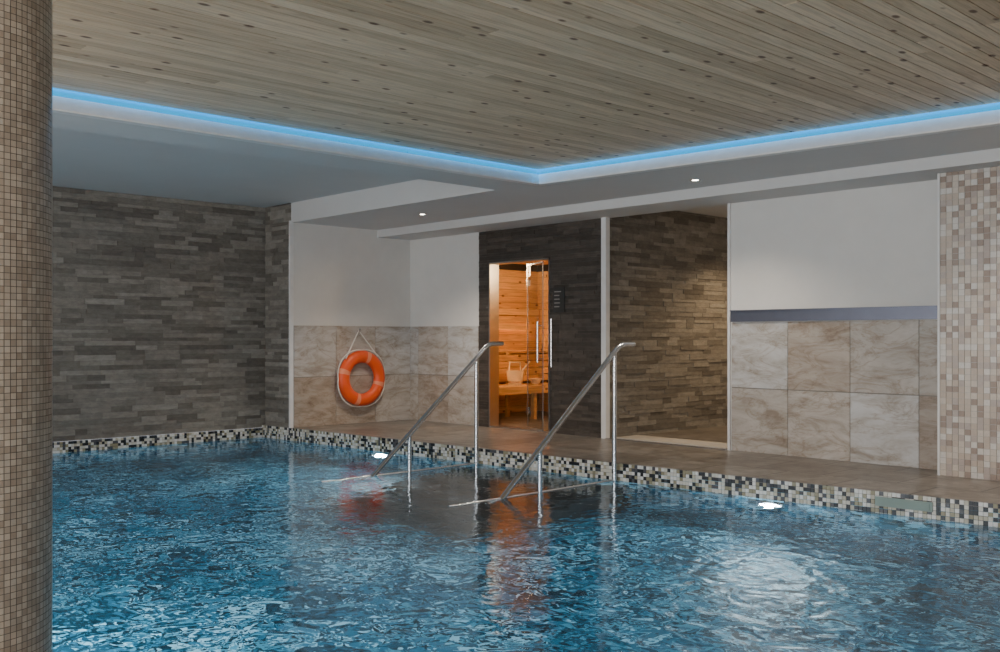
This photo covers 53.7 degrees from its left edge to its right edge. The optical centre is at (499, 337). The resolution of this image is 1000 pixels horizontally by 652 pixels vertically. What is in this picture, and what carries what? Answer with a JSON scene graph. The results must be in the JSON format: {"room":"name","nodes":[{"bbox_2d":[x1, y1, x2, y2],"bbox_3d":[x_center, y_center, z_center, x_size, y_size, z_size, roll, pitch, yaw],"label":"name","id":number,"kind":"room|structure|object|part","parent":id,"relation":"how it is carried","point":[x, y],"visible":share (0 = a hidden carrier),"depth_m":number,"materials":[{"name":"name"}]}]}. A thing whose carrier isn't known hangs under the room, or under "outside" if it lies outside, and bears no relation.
{"room":"indoor swimming pool","nodes":[
{"label":"indoor swimming pool","id":0,"kind":"room"},
{"bbox_2d":[0,0,51,651],"bbox_3d":[-1.811,-0.235,3.288,0.580,2.810,0.580,0,0,-43],"label":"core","id":1,"kind":"object","parent":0,"point":[16,41],"visible":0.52,"depth_m":3.17,"materials":[{"name":"tile"}]},
{"bbox_2d":[0,0,52,651],"bbox_3d":[-1.811,-0.238,3.288,0.586,2.775,0.586,0,0,-43],"label":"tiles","id":2,"kind":"structure","parent":1,"relation":"attached to","point":[25,319],"depth_m":3.20,"materials":[{"name":"tile"}]},
{"bbox_2d":[52,186,264,441],"bbox_3d":[-6.643,-0.333,9.957,10.070,3.035,0.250,0,0,-43],"label":"wall","id":3,"kind":"structure","parent":0,"point":[53,186],"depth_m":12.07,"materials":[{"name":"stone"}]},
{"bbox_2d":[52,187,265,441],"bbox_3d":[-6.659,-0.272,9.754,9.768,2.905,0.022,0,0,-43],"label":"cladding","id":4,"kind":"object","parent":3,"relation":"attached to","point":[162,340],"visible":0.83,"depth_m":12.08,"materials":[{"name":"grey stone"}]},
{"bbox_2d":[52,128,417,207],"bbox_3d":[-5.055,-1.790,8.210,9.970,0.120,4.870,0,0,-44],"label":"ceiling","id":5,"kind":"structure","parent":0,"point":[81,160],"depth_m":10.45,"materials":[{"name":"white paint"}]},
{"bbox_2d":[265,203,293,427],"bbox_3d":[-2.793,-0.305,12.971,0.335,2.950,0.676,0,0,-43],"label":"wall","id":6,"kind":"structure","parent":0,"point":[279,227],"depth_m":12.83,"materials":[{"name":"stone"}]},
{"bbox_2d":[288,203,409,427],"bbox_3d":[-1.935,-0.290,13.385,2.080,2.880,0.118,0,0,-43],"label":"wall","id":7,"kind":"structure","parent":0,"point":[347,280],"depth_m":13.20,"materials":[{"name":"white paint"}]},
{"bbox_2d":[337,328,384,406],"bbox_3d":[-1.859,0.398,13.276,0.777,1.060,0.136,0,0,-43],"label":"lifebuoy","id":8,"kind":"object","parent":7,"relation":"attached to","point":[343,374],"visible":1,"depth_m":13.22,"materials":[{"name":"orange plastic"}]},
{"bbox_2d":[410,232,479,359],"bbox_3d":[-0.711,-0.265,13.490,0.160,2.830,1.450,0,0,-43],"label":"wall","id":9,"kind":"structure","parent":0,"point":[444,271],"depth_m":13.42,"materials":[{"name":"white paint"}]},
{"bbox_2d":[410,326,478,425],"bbox_3d":[-0.770,0.494,13.422,0.018,1.309,1.432,0,0,-43],"label":"wainscot tiles","id":10,"kind":"structure","parent":9,"relation":"attached to","point":[438,354],"depth_m":13.42,"materials":[{"name":"tile"}]},
{"bbox_2d":[499,264,547,410],"bbox_3d":[0.916,-0.050,13.656,2.470,2.400,3.550,0,0,-43],"label":"wall","id":11,"kind":"structure","parent":0,"point":[518,267],"depth_m":15.52,"materials":[{"name":"brown wood"}]},
{"bbox_2d":[499,269,536,412],"bbox_3d":[-0.269,0.052,14.832,2.370,2.196,0.012,0,0,-43],"label":"panelling","id":12,"kind":"object","parent":11,"relation":"attached to","point":[517,338],"visible":0.2,"depth_m":15.34,"materials":[{"name":"brown wood"}]},
{"bbox_2d":[53,87,999,229],"bbox_3d":[-0.668,-1.630,4.880,11.750,0.300,14.000,0,0,-43],"label":"ceiling","id":13,"kind":"structure","parent":0,"point":[443,196],"depth_m":9.11,"materials":[{"name":"white paint"}]},
{"bbox_2d":[53,88,999,185],"bbox_3d":[0.296,-1.558,3.118,10.722,0.158,9.325,0,0,-43],"label":"light","id":14,"kind":"object","parent":13,"relation":"attached to","point":[264,133],"visible":1,"depth_m":7.71,"materials":[{"name":"blue"}]},
{"bbox_2d":[53,0,999,168],"bbox_3d":[0.328,-1.652,3.284,10.997,0.025,9.588,0,0,-44],"label":"boards","id":15,"kind":"object","parent":13,"relation":"attached to","point":[538,84],"depth_m":5.95,"materials":[{"name":"beige wood"}]},
{"bbox_2d":[378,148,999,239],"bbox_3d":[3.361,-1.440,8.704,0.620,0.120,14.000,0,0,-44],"label":"ceiling beam","id":16,"kind":"structure","parent":13,"relation":"attached to","point":[922,169],"depth_m":9.71,"materials":[{"name":"white paint"}]},
{"bbox_2d":[53,425,999,526],"bbox_3d":[-1.246,1.877,7.550,6.047,1.446,10.668,0,0,-43],"label":"swimming pool","id":17,"kind":"object","parent":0,"point":[982,515],"visible":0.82,"depth_m":8.92,"materials":[{"name":"multicoloured tile"}]},
{"bbox_2d":[321,341,503,481],"bbox_3d":[-0.798,0.993,9.761,2.280,1.913,0.090,0,0,-43],"label":"pool handrail","id":18,"kind":"object","parent":17,"relation":"attached to","point":[408,437],"visible":0.69,"depth_m":9.96,"materials":[{"name":"metal"}]},
{"bbox_3d":[-0.885,1.450,9.678,0.041,0.999,0.042,0,0,-44],"label":"post","id":19,"kind":"part","parent":18,"relation":"part of","materials":[{"name":"metal"}]},
{"bbox_3d":[-0.245,0.929,10.286,0.041,1.422,0.042,0,0,-44],"label":"post","id":20,"kind":"part","parent":18,"relation":"part of","materials":[{"name":"metal"}]},
{"bbox_2d":[52,437,999,651],"bbox_3d":[-1.246,1.310,7.550,6.045,0.001,10.666,0,0,-44],"label":"pool water","id":21,"kind":"object","parent":17,"relation":"in","point":[233,545],"visible":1,"depth_m":5.74,"materials":[{"name":"blue liquid"}]},
{"bbox_2d":[448,342,635,506],"bbox_3d":[0.427,0.993,8.470,2.280,1.913,0.090,0,0,-43],"label":"pool handrail","id":22,"kind":"object","parent":17,"relation":"attached to","point":[612,356],"visible":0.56,"depth_m":8.73,"materials":[{"name":"metal"}]},
{"bbox_3d":[0.340,1.450,8.387,0.041,0.999,0.042,0,0,-44],"label":"post","id":23,"kind":"part","parent":22,"relation":"part of","materials":[{"name":"metal"}]},
{"bbox_3d":[1.051,0.888,9.062,0.041,1.504,0.042,0,0,-44],"label":"post","id":24,"kind":"part","parent":22,"relation":"part of","materials":[{"name":"metal"}]},
{"bbox_3d":[2.977,1.225,7.290,0.420,0.070,0.016,0,0,43],"label":"skimmer plate","id":25,"kind":"part","parent":17,"relation":"part of","materials":[{"name":"plastic"}]},
{"bbox_2d":[515,261,547,264],"bbox_3d":[0.897,-1.200,13.604,2.370,0.100,3.400,0,0,-43],"label":"ceiling","id":26,"kind":"structure","parent":0,"point":[545,262],"depth_m":15.25,"materials":[{"name":"brown wood"}]},
{"bbox_2d":[479,217,609,438],"bbox_3d":[0.519,-0.265,12.142,0.190,2.830,2.200,0,0,-43],"label":"wall","id":27,"kind":"structure","parent":0,"point":[578,252],"depth_m":11.71,"materials":[{"name":"stone"}]},
{"bbox_2d":[489,258,550,432],"bbox_3d":[0.252,0.090,12.381,0.267,2.120,1.075,0,0,-43],"label":"door","id":28,"kind":"structure","parent":27,"relation":"in","point":[493,267],"depth_m":12.74,"materials":[{"name":"glass"}]},
{"bbox_3d":[0.455,0.050,11.991,0.023,0.500,0.024,0,0,-44],"label":"pull handle","id":29,"kind":"part","parent":28,"relation":"part of","materials":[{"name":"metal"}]},
{"bbox_2d":[550,319,554,366],"bbox_3d":[0.636,0.060,11.895,0.082,0.580,0.024,0,0,-43],"label":"bar","id":30,"kind":"object","parent":27,"relation":"attached to","point":[551,325],"visible":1,"depth_m":11.87,"materials":[{"name":"metal"}]},
{"bbox_2d":[553,287,564,311],"bbox_3d":[0.706,-0.460,11.851,0.016,0.300,0.180,0,0,-43],"label":"wall sign","id":31,"kind":"object","parent":27,"relation":"attached to","point":[558,292],"visible":1,"depth_m":11.84,"materials":[{"name":"grey plastic"}]},
{"bbox_2d":[554,291,560,306],"bbox_3d":[0.692,-0.466,11.857,0.003,0.192,0.110,0,0,-44],"label":"print","id":32,"kind":"object","parent":31,"relation":"attached to","point":[557,294],"depth_m":11.86},
{"bbox_2d":[263,411,999,508],"bbox_3d":[4.244,1.170,10.004,6.470,0.040,14.670,0,0,-43],"label":"pool deck","id":33,"kind":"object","parent":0,"point":[844,474],"visible":0.38,"depth_m":9.59,"materials":[{"name":"tile"}]},
{"bbox_2d":[499,309,547,418],"bbox_3d":[0.158,0.352,14.405,2.300,1.595,1.180,0,0,-43],"label":"bench","id":34,"kind":"object","parent":33,"relation":"on","point":[505,389],"visible":0.23,"depth_m":14.60,"materials":[{"name":"brown wood"}]},
{"bbox_2d":[506,361,529,384],"bbox_3d":[0.261,0.500,14.144,0.384,0.337,0.250,0,0,-44],"label":"bucket","id":35,"kind":"object","parent":34,"relation":"on","point":[513,377],"depth_m":14.01,"materials":[{"name":"beige wood"}]},
{"bbox_2d":[529,378,541,383],"bbox_3d":[0.517,0.628,14.346,0.200,0.080,0.200,0,0,-44],"label":"bowl","id":36,"kind":"object","parent":34,"relation":"on","point":[533,380],"depth_m":14.29,"materials":[{"name":"beige wood"}]},
{"bbox_2d":[605,435,726,449],"bbox_3d":[1.936,1.143,10.867,0.510,0.014,1.600,0,0,-43],"label":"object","id":37,"kind":"object","parent":33,"relation":"on","point":[635,438],"visible":0.82,"depth_m":10.85,"materials":[{"name":"tile"}]},
{"bbox_2d":[610,211,726,437],"bbox_3d":[2.757,-0.250,12.864,4.290,2.800,0.132,0,0,-43],"label":"wall","id":38,"kind":"structure","parent":0,"point":[668,270],"depth_m":12.13,"materials":[{"name":"stone"}]},
{"bbox_2d":[676,205,726,217],"bbox_3d":[3.487,-1.640,12.270,4.450,0.120,2.000,0,0,-44],"label":"ceiling","id":39,"kind":"structure","parent":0,"point":[721,210],"depth_m":12.24,"materials":[{"name":"white paint"}]},
{"bbox_2d":[731,180,936,449],"bbox_3d":[5.436,-0.265,7.041,0.200,2.830,8.730,0,0,-43],"label":"wall","id":40,"kind":"structure","parent":0,"point":[871,246],"depth_m":9.29,"materials":[{"name":"white paint"}]},
{"bbox_2d":[727,203,730,449],"bbox_3d":[2.424,-0.115,10.200,0.222,2.530,0.030,0,0,-43],"label":"trim","id":41,"kind":"structure","parent":40,"relation":"attached to","point":[728,204],"depth_m":10.12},
{"bbox_2d":[730,305,936,321],"bbox_3d":[3.129,-0.224,9.290,0.050,0.117,2.230,0,0,-43],"label":"ledge","id":42,"kind":"object","parent":40,"relation":"attached to","point":[895,312],"visible":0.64,"depth_m":9.24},
{"bbox_2d":[732,320,936,469],"bbox_3d":[3.141,0.494,9.301,0.018,1.309,2.230,0,0,-43],"label":"wainscot tiles","id":43,"kind":"structure","parent":40,"relation":"attached to","point":[851,391],"depth_m":9.26,"materials":[{"name":"tile"}]},
{"bbox_2d":[937,166,999,480],"bbox_3d":[6.019,-0.165,6.046,0.325,2.630,6.485,0,0,-43],"label":"wall","id":44,"kind":"structure","parent":0,"point":[968,201],"depth_m":8.12,"materials":[{"name":"tile"}]}
]}

